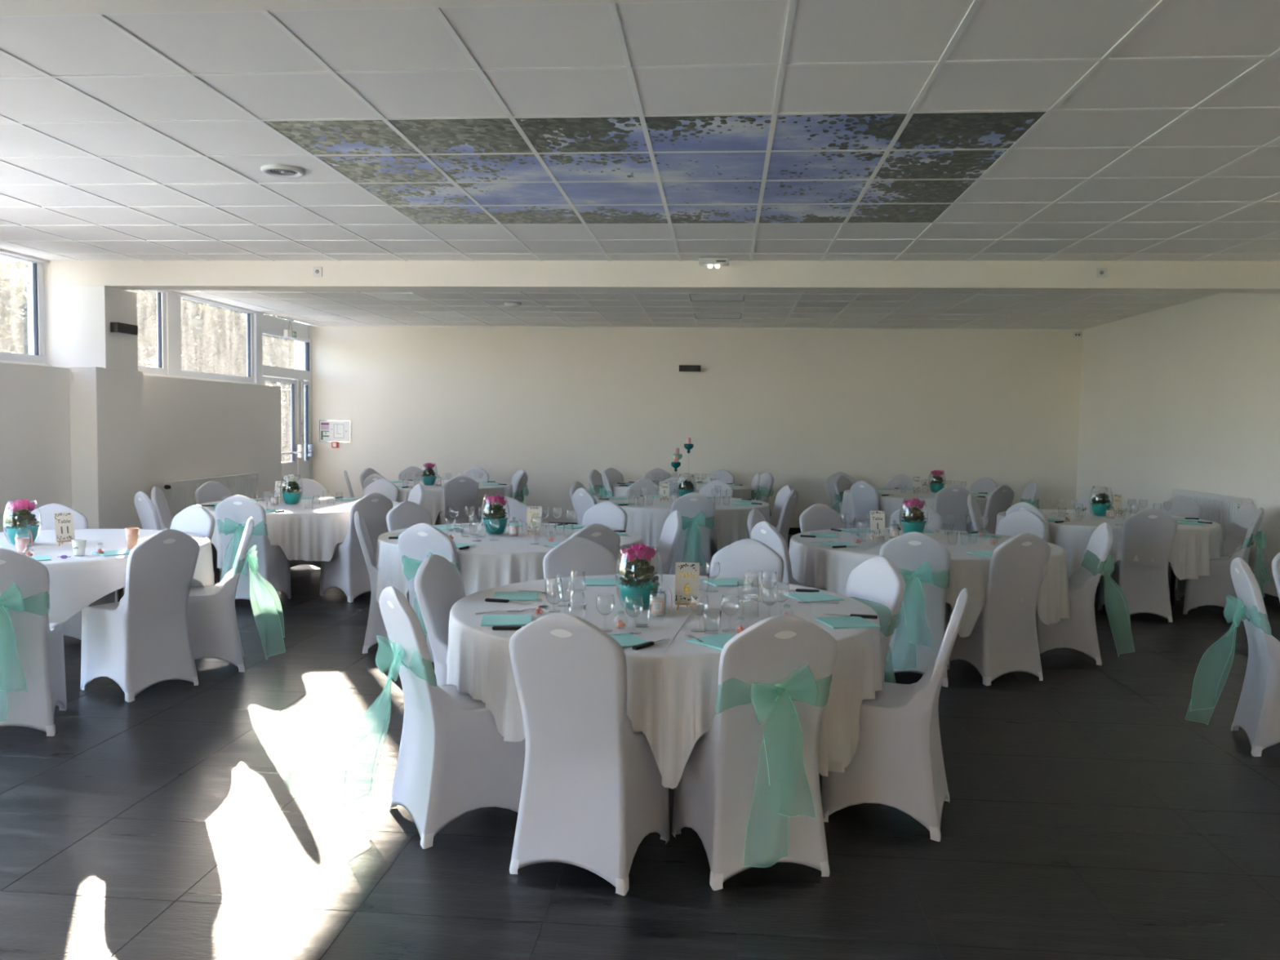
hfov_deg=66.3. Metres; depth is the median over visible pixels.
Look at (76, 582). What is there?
tablecloth
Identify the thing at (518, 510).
banquet chair
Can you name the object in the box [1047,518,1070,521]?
napkin
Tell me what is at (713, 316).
recessed light
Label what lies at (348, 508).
napkin
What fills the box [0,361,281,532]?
wall
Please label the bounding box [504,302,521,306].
smoke detector
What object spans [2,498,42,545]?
flower bowl
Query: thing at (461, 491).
banquet chair
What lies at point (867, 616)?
steak knife
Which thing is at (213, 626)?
banquet chair
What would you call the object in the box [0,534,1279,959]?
floor
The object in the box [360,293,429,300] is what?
recessed light
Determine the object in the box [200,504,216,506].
steak knife
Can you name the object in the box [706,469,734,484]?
banquet chair
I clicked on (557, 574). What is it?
wine glass
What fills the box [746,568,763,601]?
wine glass
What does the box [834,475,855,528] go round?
banquet chair
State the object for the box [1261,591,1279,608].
baseboard
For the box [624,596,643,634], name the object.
wine glass
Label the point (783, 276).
beam
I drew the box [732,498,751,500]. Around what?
steak knife
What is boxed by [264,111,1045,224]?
picture
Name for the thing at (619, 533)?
napkin
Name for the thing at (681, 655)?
tablecloth
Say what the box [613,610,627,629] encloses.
jar
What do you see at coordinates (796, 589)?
steak knife
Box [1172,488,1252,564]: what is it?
radiator
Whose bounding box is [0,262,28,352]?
tree
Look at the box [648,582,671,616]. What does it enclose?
candle jar
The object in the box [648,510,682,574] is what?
banquet chair
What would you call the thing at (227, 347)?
tree
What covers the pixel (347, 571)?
banquet chair
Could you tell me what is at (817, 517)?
banquet chair
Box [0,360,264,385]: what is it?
wall
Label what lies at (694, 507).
banquet chair
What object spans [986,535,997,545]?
jar
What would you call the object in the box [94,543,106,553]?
jar
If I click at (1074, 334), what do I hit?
sensor
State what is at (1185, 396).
wall
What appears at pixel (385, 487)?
banquet chair
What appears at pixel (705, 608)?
tumbler
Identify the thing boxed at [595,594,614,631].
wine glass
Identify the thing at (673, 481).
banquet chair
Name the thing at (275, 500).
candle jar
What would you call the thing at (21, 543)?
paper cup
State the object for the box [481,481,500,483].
napkin
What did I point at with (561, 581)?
wine glass
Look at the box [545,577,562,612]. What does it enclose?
wine glass
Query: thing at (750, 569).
bowl
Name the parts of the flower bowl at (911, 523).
pot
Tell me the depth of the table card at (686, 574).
4.23 m
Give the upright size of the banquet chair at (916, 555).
0.935 m
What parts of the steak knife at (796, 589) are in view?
handle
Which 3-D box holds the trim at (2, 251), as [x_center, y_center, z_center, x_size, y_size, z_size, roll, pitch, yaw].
[-5.698,-1.851,5.209,0.100,0.190,15.600,1,3,5]
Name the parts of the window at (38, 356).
head rail, sill rail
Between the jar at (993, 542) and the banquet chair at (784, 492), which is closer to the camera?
the jar at (993, 542)
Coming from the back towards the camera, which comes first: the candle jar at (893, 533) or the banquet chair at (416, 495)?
the banquet chair at (416, 495)
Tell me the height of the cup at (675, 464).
0.125 m
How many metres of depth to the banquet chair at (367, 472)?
12.72 m
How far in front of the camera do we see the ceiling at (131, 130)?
4.27 m
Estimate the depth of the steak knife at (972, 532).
7.46 m
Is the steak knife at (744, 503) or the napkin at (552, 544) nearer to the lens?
the napkin at (552, 544)
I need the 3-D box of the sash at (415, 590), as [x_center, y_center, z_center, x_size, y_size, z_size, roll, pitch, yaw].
[-1.312,0.767,6.040,0.409,0.687,0.165,2,4,24]
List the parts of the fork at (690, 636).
handle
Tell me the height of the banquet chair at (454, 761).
0.935 m
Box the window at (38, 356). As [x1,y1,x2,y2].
[0,253,45,364]
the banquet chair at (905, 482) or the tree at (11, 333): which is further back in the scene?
the tree at (11, 333)
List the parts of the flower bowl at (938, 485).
pot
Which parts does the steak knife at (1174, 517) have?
handle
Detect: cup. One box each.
[14,537,30,554]
[71,538,86,555]
[124,527,138,534]
[124,533,138,549]
[671,462,680,471]
[672,453,682,460]
[684,443,693,453]
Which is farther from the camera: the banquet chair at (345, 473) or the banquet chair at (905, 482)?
the banquet chair at (905, 482)
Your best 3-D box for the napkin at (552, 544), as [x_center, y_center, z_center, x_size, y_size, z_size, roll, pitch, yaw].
[-0.473,0.424,6.360,0.200,0.006,0.200,4,4,43]
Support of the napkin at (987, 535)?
on the tablecloth at (820, 566)
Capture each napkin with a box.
[28,555,50,560]
[89,549,130,556]
[264,508,284,511]
[300,497,315,499]
[328,506,351,510]
[332,497,359,500]
[435,524,463,529]
[454,542,475,548]
[480,614,532,626]
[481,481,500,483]
[482,484,502,485]
[493,591,538,600]
[506,523,521,526]
[545,542,560,546]
[552,524,585,528]
[583,577,620,586]
[607,497,626,500]
[609,632,647,647]
[614,531,628,535]
[615,502,636,504]
[686,632,735,650]
[701,577,753,586]
[730,500,756,502]
[730,503,758,506]
[784,591,844,602]
[809,533,837,537]
[813,616,880,628]
[818,542,855,546]
[840,528,871,533]
[875,488,895,489]
[923,529,934,533]
[962,533,1001,537]
[966,551,993,556]
[971,493,988,494]
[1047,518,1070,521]
[1174,518,1202,521]
[1177,521,1206,524]
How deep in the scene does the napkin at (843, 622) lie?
3.94 m
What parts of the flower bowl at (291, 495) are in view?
pot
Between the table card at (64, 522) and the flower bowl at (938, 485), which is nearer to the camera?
the table card at (64, 522)
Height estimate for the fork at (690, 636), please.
0.008 m
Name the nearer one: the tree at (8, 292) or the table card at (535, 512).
the table card at (535, 512)
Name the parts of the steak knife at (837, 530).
handle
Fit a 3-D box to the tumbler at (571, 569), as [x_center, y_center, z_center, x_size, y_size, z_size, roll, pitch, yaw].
[-0.265,0.423,4.157,0.072,0.088,0.072,1,3,5]
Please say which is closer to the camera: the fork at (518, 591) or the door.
the fork at (518, 591)
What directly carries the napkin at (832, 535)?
on the tablecloth at (820, 566)
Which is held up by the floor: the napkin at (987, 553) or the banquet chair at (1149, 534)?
the banquet chair at (1149, 534)
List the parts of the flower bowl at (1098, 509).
pot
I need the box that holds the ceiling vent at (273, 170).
[260,164,305,178]
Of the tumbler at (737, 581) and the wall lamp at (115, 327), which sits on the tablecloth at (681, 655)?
the tumbler at (737, 581)
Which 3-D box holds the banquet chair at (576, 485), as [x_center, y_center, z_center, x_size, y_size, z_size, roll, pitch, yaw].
[-0.455,0.488,10.452,0.521,0.935,0.432,2,3,20]
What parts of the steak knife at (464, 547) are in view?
handle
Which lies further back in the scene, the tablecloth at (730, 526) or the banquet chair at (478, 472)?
the banquet chair at (478, 472)
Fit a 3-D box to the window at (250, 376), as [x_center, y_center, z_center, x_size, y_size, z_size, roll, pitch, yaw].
[-5.163,-1.684,11.942,0.070,0.928,1.810,1,3,5]
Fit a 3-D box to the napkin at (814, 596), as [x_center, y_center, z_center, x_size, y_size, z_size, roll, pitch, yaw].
[0.804,0.541,4.535,0.200,0.006,0.200,-1,4,-24]
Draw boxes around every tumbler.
[568,568,586,590]
[568,589,585,611]
[568,602,586,619]
[633,602,651,627]
[698,573,709,591]
[702,608,721,634]
[737,581,753,601]
[741,594,759,617]
[742,573,759,596]
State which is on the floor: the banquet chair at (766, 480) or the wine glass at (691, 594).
the banquet chair at (766, 480)
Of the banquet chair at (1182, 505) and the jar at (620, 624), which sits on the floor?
the banquet chair at (1182, 505)
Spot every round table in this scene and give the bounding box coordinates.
[116,587,123,602]
[1096,567,1175,611]
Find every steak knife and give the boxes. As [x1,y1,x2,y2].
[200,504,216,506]
[458,544,475,549]
[484,598,531,603]
[492,626,521,630]
[551,523,568,525]
[631,638,669,649]
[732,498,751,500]
[743,502,762,504]
[773,588,819,592]
[800,534,831,537]
[824,613,877,618]
[831,528,848,532]
[831,545,858,548]
[961,531,977,533]
[1173,517,1199,519]
[1189,521,1212,524]
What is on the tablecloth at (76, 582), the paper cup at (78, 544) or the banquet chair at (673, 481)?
the paper cup at (78, 544)
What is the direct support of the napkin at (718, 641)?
on the tablecloth at (681, 655)
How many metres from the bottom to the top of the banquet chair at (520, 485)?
0.935 m
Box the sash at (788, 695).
[743,694,816,867]
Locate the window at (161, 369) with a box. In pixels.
[137,289,167,374]
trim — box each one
[0,248,262,315]
[165,292,179,376]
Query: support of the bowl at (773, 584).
on the wine glass at (773, 584)
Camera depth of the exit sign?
13.65 m
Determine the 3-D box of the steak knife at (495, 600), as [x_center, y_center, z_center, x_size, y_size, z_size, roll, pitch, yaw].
[-0.580,0.535,4.326,0.222,0.013,0.022,2,3,15]
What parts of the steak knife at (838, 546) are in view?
handle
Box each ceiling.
[0,0,1279,261]
[171,289,1218,330]
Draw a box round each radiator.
[163,472,257,519]
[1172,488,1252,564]
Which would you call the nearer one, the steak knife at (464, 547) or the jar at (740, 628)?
the jar at (740, 628)
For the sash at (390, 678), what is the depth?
3.67 m
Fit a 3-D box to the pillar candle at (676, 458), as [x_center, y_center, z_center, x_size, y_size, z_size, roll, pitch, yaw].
[0.468,-0.254,12.742,0.052,0.116,0.051,1,3,5]
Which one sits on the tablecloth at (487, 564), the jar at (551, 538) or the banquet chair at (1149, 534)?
the jar at (551, 538)
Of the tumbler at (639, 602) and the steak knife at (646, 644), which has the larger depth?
the tumbler at (639, 602)
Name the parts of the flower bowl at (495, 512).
pot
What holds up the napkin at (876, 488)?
on the tablecloth at (889, 504)
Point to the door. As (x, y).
(301, 405)
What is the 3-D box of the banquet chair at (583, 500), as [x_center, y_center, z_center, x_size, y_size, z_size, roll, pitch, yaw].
[-0.364,0.536,9.636,0.521,0.935,0.432,-1,4,-34]
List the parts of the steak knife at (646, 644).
handle, blade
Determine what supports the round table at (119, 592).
on the floor
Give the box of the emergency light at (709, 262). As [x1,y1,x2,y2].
[698,257,728,268]
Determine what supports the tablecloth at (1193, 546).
on the round table at (1173, 575)
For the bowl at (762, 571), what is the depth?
4.38 m
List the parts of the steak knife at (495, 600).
handle, blade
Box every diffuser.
[113,332,136,335]
[417,312,466,316]
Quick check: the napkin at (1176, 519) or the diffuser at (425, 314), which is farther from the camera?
the diffuser at (425, 314)
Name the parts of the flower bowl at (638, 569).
pot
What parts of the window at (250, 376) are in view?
head rail, sill rail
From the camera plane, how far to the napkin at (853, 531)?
7.52 m
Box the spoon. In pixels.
[517,605,548,612]
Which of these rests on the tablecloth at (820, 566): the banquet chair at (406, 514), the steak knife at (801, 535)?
the steak knife at (801, 535)
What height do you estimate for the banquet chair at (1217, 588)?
0.935 m
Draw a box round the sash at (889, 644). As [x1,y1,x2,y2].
[886,644,895,681]
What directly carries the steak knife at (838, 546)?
on the tablecloth at (820, 566)
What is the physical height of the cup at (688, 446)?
0.125 m
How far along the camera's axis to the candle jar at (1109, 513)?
8.91 m
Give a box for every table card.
[53,511,75,546]
[274,480,286,502]
[526,506,542,534]
[659,481,669,501]
[674,562,699,609]
[870,511,885,539]
[911,475,920,492]
[1110,493,1122,515]
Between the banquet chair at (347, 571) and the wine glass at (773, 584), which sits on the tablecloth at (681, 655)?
the wine glass at (773, 584)
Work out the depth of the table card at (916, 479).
12.16 m
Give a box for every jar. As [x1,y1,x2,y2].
[15,528,32,550]
[22,544,34,555]
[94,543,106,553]
[270,490,280,505]
[435,475,443,485]
[508,518,522,535]
[532,598,545,615]
[546,531,554,541]
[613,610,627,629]
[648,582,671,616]
[671,490,680,501]
[729,616,748,634]
[888,522,902,538]
[921,484,929,492]
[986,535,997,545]
[1105,505,1117,518]
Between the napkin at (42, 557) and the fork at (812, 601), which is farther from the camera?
the napkin at (42, 557)
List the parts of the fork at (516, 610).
handle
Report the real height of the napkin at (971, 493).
0.006 m
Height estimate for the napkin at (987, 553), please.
0.006 m
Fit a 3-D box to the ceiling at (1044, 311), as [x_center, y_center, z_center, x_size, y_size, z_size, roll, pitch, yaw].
[0.422,-2.058,11.378,11.050,0.062,5.462,1,3,5]
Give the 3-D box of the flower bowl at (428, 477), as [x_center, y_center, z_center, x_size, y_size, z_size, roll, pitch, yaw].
[-2.609,-0.075,12.130,0.205,0.280,0.205,1,3,3]
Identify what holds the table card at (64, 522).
on the tablecloth at (76, 582)
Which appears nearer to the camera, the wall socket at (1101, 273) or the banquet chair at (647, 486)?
the wall socket at (1101, 273)
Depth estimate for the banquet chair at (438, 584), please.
4.45 m
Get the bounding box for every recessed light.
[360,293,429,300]
[413,311,470,317]
[688,293,745,301]
[693,313,742,319]
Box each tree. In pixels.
[0,258,29,354]
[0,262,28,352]
[0,272,27,352]
[13,281,192,363]
[124,289,205,366]
[137,289,291,439]
[144,296,281,388]
[211,317,293,448]
[238,312,293,462]
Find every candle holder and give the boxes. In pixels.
[671,456,680,471]
[672,448,682,460]
[684,437,693,474]
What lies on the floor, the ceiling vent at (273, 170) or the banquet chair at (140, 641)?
the banquet chair at (140, 641)
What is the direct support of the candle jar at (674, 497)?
on the tablecloth at (730, 526)
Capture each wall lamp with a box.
[110,322,137,335]
[679,364,701,372]
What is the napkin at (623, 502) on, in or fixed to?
on the tablecloth at (730, 526)
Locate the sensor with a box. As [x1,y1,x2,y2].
[1072,332,1080,337]
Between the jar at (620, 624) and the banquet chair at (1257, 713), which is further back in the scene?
the banquet chair at (1257, 713)
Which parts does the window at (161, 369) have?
sill rail, head rail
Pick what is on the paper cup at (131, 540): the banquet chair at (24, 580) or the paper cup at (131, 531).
the paper cup at (131, 531)
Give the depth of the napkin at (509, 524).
7.58 m
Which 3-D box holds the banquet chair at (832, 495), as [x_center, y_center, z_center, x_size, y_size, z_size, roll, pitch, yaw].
[2.784,0.371,13.340,0.432,0.935,0.521,1,3,-4]
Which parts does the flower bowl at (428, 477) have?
pot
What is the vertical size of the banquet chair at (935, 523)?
0.935 m
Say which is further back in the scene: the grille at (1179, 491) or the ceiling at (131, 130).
the grille at (1179, 491)
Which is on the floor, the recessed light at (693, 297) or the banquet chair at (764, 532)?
the banquet chair at (764, 532)
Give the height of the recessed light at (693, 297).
0.018 m
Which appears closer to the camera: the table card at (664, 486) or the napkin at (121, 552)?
the napkin at (121, 552)
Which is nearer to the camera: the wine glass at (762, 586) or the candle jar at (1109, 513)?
the wine glass at (762, 586)
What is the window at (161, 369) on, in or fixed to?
in the wall at (2, 361)
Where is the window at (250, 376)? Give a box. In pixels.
[177,295,254,382]
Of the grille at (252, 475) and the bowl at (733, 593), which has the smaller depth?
the bowl at (733, 593)
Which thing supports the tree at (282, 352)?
on the ground
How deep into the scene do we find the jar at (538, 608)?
4.06 m
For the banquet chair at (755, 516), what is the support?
on the floor
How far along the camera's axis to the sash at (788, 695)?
3.27 m
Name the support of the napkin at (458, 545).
on the tablecloth at (487, 564)
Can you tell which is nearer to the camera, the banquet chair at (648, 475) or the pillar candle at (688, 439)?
the pillar candle at (688, 439)
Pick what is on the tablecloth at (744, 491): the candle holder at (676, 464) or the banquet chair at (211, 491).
the candle holder at (676, 464)
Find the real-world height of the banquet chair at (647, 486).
0.935 m
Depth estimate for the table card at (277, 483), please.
9.42 m
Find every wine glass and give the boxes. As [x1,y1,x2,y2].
[528,522,540,544]
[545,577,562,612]
[545,585,563,605]
[555,573,572,606]
[556,581,574,608]
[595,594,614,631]
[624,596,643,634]
[689,594,708,632]
[705,560,719,591]
[720,593,739,631]
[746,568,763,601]
[760,571,777,603]
[760,586,778,619]
[772,583,790,615]
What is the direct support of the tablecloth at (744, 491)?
on the round table
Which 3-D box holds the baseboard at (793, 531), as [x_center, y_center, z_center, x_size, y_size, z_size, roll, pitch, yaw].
[0.602,0.706,14.252,11.030,0.100,0.018,1,3,5]
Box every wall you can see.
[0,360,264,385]
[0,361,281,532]
[26,285,137,371]
[293,320,1083,528]
[1075,293,1279,596]
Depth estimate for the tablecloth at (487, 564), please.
6.25 m
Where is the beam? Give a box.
[28,260,1279,293]
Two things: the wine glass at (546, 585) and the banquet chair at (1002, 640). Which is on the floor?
the banquet chair at (1002, 640)
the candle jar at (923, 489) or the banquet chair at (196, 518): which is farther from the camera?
the candle jar at (923, 489)
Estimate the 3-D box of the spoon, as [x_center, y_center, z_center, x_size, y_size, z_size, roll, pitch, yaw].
[-0.457,0.547,4.175,0.169,0.006,0.034,-2,5,-45]
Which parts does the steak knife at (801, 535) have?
handle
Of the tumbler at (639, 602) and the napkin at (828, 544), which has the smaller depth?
the tumbler at (639, 602)
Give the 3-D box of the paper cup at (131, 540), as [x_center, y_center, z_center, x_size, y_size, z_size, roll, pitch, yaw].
[-3.062,0.369,5.911,0.076,0.090,0.075,1,3,5]
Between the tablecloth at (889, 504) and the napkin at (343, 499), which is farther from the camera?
the tablecloth at (889, 504)
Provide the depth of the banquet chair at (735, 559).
5.36 m
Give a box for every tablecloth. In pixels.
[0,528,214,623]
[198,497,399,568]
[363,480,512,524]
[375,522,643,602]
[446,574,882,775]
[595,495,769,551]
[610,481,751,499]
[659,574,882,788]
[788,528,1070,637]
[840,488,989,528]
[995,509,1222,580]
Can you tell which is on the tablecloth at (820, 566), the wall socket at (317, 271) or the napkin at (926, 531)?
the napkin at (926, 531)
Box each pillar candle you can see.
[674,456,678,462]
[686,437,690,444]
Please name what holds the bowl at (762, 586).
on the wine glass at (762, 586)
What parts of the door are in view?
frame, head panel, transom rail, transom rail, closer rod, frame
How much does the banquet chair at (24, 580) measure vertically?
0.935 m
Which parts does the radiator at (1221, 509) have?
panel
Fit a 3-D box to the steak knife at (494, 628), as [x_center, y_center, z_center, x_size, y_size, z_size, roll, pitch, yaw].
[-0.456,0.569,3.763,0.222,0.013,0.022,1,3,-2]
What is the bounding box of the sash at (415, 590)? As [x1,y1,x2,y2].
[413,590,426,635]
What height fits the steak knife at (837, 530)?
0.013 m
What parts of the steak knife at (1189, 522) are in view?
handle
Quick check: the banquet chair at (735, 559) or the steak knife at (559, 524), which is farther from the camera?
the steak knife at (559, 524)
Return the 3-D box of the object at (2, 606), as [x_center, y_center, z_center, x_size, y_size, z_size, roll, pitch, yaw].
[-3.033,0.821,4.648,0.409,0.687,0.165,-1,4,-24]
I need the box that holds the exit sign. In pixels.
[283,319,296,338]
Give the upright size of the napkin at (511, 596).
0.006 m
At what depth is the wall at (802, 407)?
14.13 m
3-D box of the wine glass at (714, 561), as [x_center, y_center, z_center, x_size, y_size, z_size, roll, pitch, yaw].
[0.345,0.460,4.670,0.073,0.140,0.073,1,3,5]
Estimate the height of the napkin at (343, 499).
0.006 m
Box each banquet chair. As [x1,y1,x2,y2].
[0,547,66,736]
[26,503,88,639]
[80,528,199,702]
[115,504,215,602]
[133,491,161,529]
[151,485,220,583]
[187,516,253,672]
[195,480,232,571]
[214,494,291,608]
[289,478,325,568]
[320,492,392,602]
[343,470,355,497]
[354,511,408,653]
[360,467,380,489]
[363,473,386,488]
[363,479,399,502]
[378,586,525,848]
[386,501,432,531]
[397,523,458,662]
[398,466,423,480]
[407,483,424,506]
[413,554,466,685]
[434,475,479,524]
[461,466,488,523]
[481,497,527,522]
[508,612,669,895]
[510,469,528,502]
[511,471,527,502]
[542,537,617,579]
[567,523,620,560]
[569,481,586,524]
[572,487,597,524]
[582,500,627,529]
[588,469,606,498]
[600,467,624,484]
[601,471,613,497]
[627,478,659,561]
[644,467,671,481]
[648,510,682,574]
[663,475,691,495]
[668,492,715,576]
[671,613,837,890]
[698,480,733,558]
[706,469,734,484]
[709,538,784,582]
[746,508,766,538]
[751,473,759,500]
[751,520,826,591]
[754,471,773,502]
[769,484,792,527]
[775,489,798,550]
[799,503,844,533]
[821,587,969,841]
[826,471,856,515]
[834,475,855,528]
[844,556,905,681]
[850,480,879,528]
[879,531,951,687]
[886,474,912,488]
[889,505,942,529]
[934,484,971,531]
[948,532,1050,685]
[965,484,1013,533]
[967,493,989,533]
[969,476,998,493]
[995,509,1047,540]
[1005,502,1070,579]
[1020,480,1037,504]
[1035,522,1113,665]
[1075,492,1111,510]
[1097,508,1177,622]
[1159,495,1202,595]
[1176,502,1257,608]
[1182,507,1264,621]
[1230,557,1279,756]
[1271,551,1279,601]
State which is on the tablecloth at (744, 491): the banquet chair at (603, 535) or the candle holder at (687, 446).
the candle holder at (687, 446)
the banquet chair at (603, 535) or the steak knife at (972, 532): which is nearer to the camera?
the banquet chair at (603, 535)
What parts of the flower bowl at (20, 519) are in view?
pot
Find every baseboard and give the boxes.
[541,521,800,534]
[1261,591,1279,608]
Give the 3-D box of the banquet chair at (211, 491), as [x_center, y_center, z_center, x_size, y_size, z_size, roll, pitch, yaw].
[-4.038,0.483,9.638,0.521,0.935,0.432,2,4,27]
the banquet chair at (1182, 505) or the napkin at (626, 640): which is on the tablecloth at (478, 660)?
the napkin at (626, 640)
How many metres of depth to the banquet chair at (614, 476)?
13.87 m
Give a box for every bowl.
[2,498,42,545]
[280,474,303,504]
[420,462,437,485]
[480,494,510,534]
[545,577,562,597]
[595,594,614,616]
[614,543,662,610]
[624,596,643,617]
[676,474,696,497]
[689,594,708,616]
[705,560,719,578]
[720,593,739,616]
[746,568,763,588]
[760,571,777,588]
[760,586,778,604]
[772,583,790,602]
[899,497,928,533]
[928,470,945,493]
[1088,485,1113,516]
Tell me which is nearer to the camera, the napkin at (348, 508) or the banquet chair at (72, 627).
the banquet chair at (72, 627)
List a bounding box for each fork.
[475,609,519,613]
[518,591,554,594]
[684,634,707,646]
[797,600,839,603]
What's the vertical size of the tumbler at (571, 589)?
0.088 m
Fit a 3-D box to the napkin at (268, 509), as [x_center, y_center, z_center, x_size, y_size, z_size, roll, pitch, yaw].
[-3.228,0.263,8.483,0.200,0.006,0.200,2,3,16]
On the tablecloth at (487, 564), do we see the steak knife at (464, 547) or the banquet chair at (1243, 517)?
the steak knife at (464, 547)
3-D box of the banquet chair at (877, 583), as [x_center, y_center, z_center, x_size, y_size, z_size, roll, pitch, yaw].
[0.932,0.838,4.660,0.521,0.935,0.432,-1,4,-22]
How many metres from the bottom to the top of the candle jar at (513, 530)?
0.135 m
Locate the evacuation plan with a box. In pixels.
[319,420,351,442]
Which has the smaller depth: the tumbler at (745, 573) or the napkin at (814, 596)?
the tumbler at (745, 573)
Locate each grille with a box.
[164,472,257,483]
[1173,488,1252,500]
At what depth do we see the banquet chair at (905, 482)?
13.16 m
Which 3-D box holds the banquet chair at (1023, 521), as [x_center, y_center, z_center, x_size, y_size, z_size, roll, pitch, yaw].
[2.789,0.703,7.505,0.521,0.935,0.432,-2,4,-37]
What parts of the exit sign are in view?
green panel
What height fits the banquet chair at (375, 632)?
0.935 m
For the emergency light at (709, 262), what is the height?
0.085 m
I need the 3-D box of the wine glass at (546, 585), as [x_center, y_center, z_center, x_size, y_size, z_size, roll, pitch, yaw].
[-0.347,0.494,3.967,0.073,0.140,0.073,1,3,5]
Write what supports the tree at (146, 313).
on the ground
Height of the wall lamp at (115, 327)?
0.092 m
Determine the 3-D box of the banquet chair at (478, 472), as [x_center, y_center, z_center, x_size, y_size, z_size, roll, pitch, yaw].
[-2.329,0.299,13.311,0.432,0.935,0.521,2,3,14]
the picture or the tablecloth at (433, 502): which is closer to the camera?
the picture
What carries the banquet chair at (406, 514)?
on the floor
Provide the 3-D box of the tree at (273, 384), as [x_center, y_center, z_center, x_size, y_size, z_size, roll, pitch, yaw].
[-13.147,-3.834,37.972,8.014,6.589,5.353,1,3,-5]
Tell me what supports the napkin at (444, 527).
on the tablecloth at (487, 564)
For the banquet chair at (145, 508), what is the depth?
8.17 m
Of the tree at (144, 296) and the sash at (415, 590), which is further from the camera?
the tree at (144, 296)
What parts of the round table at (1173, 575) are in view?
leg, leg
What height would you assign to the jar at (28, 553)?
0.068 m
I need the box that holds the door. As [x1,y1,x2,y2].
[253,313,314,482]
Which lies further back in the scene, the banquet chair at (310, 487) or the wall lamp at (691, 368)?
the wall lamp at (691, 368)
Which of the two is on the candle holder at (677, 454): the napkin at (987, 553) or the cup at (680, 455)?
the cup at (680, 455)
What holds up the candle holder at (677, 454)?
on the tablecloth at (744, 491)
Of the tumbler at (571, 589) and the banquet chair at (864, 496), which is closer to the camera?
the tumbler at (571, 589)
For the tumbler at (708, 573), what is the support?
on the tablecloth at (478, 660)
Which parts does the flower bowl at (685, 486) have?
pot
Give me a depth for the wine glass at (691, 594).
3.75 m
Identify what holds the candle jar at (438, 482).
on the tablecloth at (433, 502)
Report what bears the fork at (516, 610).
on the tablecloth at (478, 660)
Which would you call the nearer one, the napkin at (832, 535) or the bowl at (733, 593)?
the bowl at (733, 593)
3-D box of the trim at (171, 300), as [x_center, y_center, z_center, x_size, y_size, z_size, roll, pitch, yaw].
[-5.244,-1.629,10.932,0.090,0.930,0.216,1,3,5]
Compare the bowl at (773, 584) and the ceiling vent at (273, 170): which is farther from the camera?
the ceiling vent at (273, 170)
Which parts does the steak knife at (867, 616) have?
blade, handle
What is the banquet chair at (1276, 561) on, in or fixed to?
on the floor
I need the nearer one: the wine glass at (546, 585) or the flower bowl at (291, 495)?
the wine glass at (546, 585)
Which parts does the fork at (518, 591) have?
handle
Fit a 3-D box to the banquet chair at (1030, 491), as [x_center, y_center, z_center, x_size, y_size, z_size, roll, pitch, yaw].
[4.527,0.475,11.953,0.521,0.935,0.432,1,3,5]
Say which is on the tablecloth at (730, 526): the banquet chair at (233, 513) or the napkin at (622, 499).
the napkin at (622, 499)
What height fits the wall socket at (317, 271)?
0.084 m
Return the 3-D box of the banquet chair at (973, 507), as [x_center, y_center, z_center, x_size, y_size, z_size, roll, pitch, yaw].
[3.407,0.604,9.392,0.521,0.935,0.432,2,4,27]
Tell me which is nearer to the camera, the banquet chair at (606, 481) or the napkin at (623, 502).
the napkin at (623, 502)
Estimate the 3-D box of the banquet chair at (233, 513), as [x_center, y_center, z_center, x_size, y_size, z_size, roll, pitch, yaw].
[-3.253,0.574,8.237,0.432,0.935,0.521,1,3,4]
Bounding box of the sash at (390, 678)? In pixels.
[336,657,398,815]
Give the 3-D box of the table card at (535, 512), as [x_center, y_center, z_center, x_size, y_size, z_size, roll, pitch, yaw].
[-0.754,0.288,6.996,0.104,0.201,0.096,1,3,-2]
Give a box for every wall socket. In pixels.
[312,266,322,276]
[1096,267,1106,278]
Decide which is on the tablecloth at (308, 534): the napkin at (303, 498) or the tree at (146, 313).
the napkin at (303, 498)
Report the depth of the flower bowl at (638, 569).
4.16 m
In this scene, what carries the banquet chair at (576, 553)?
on the floor

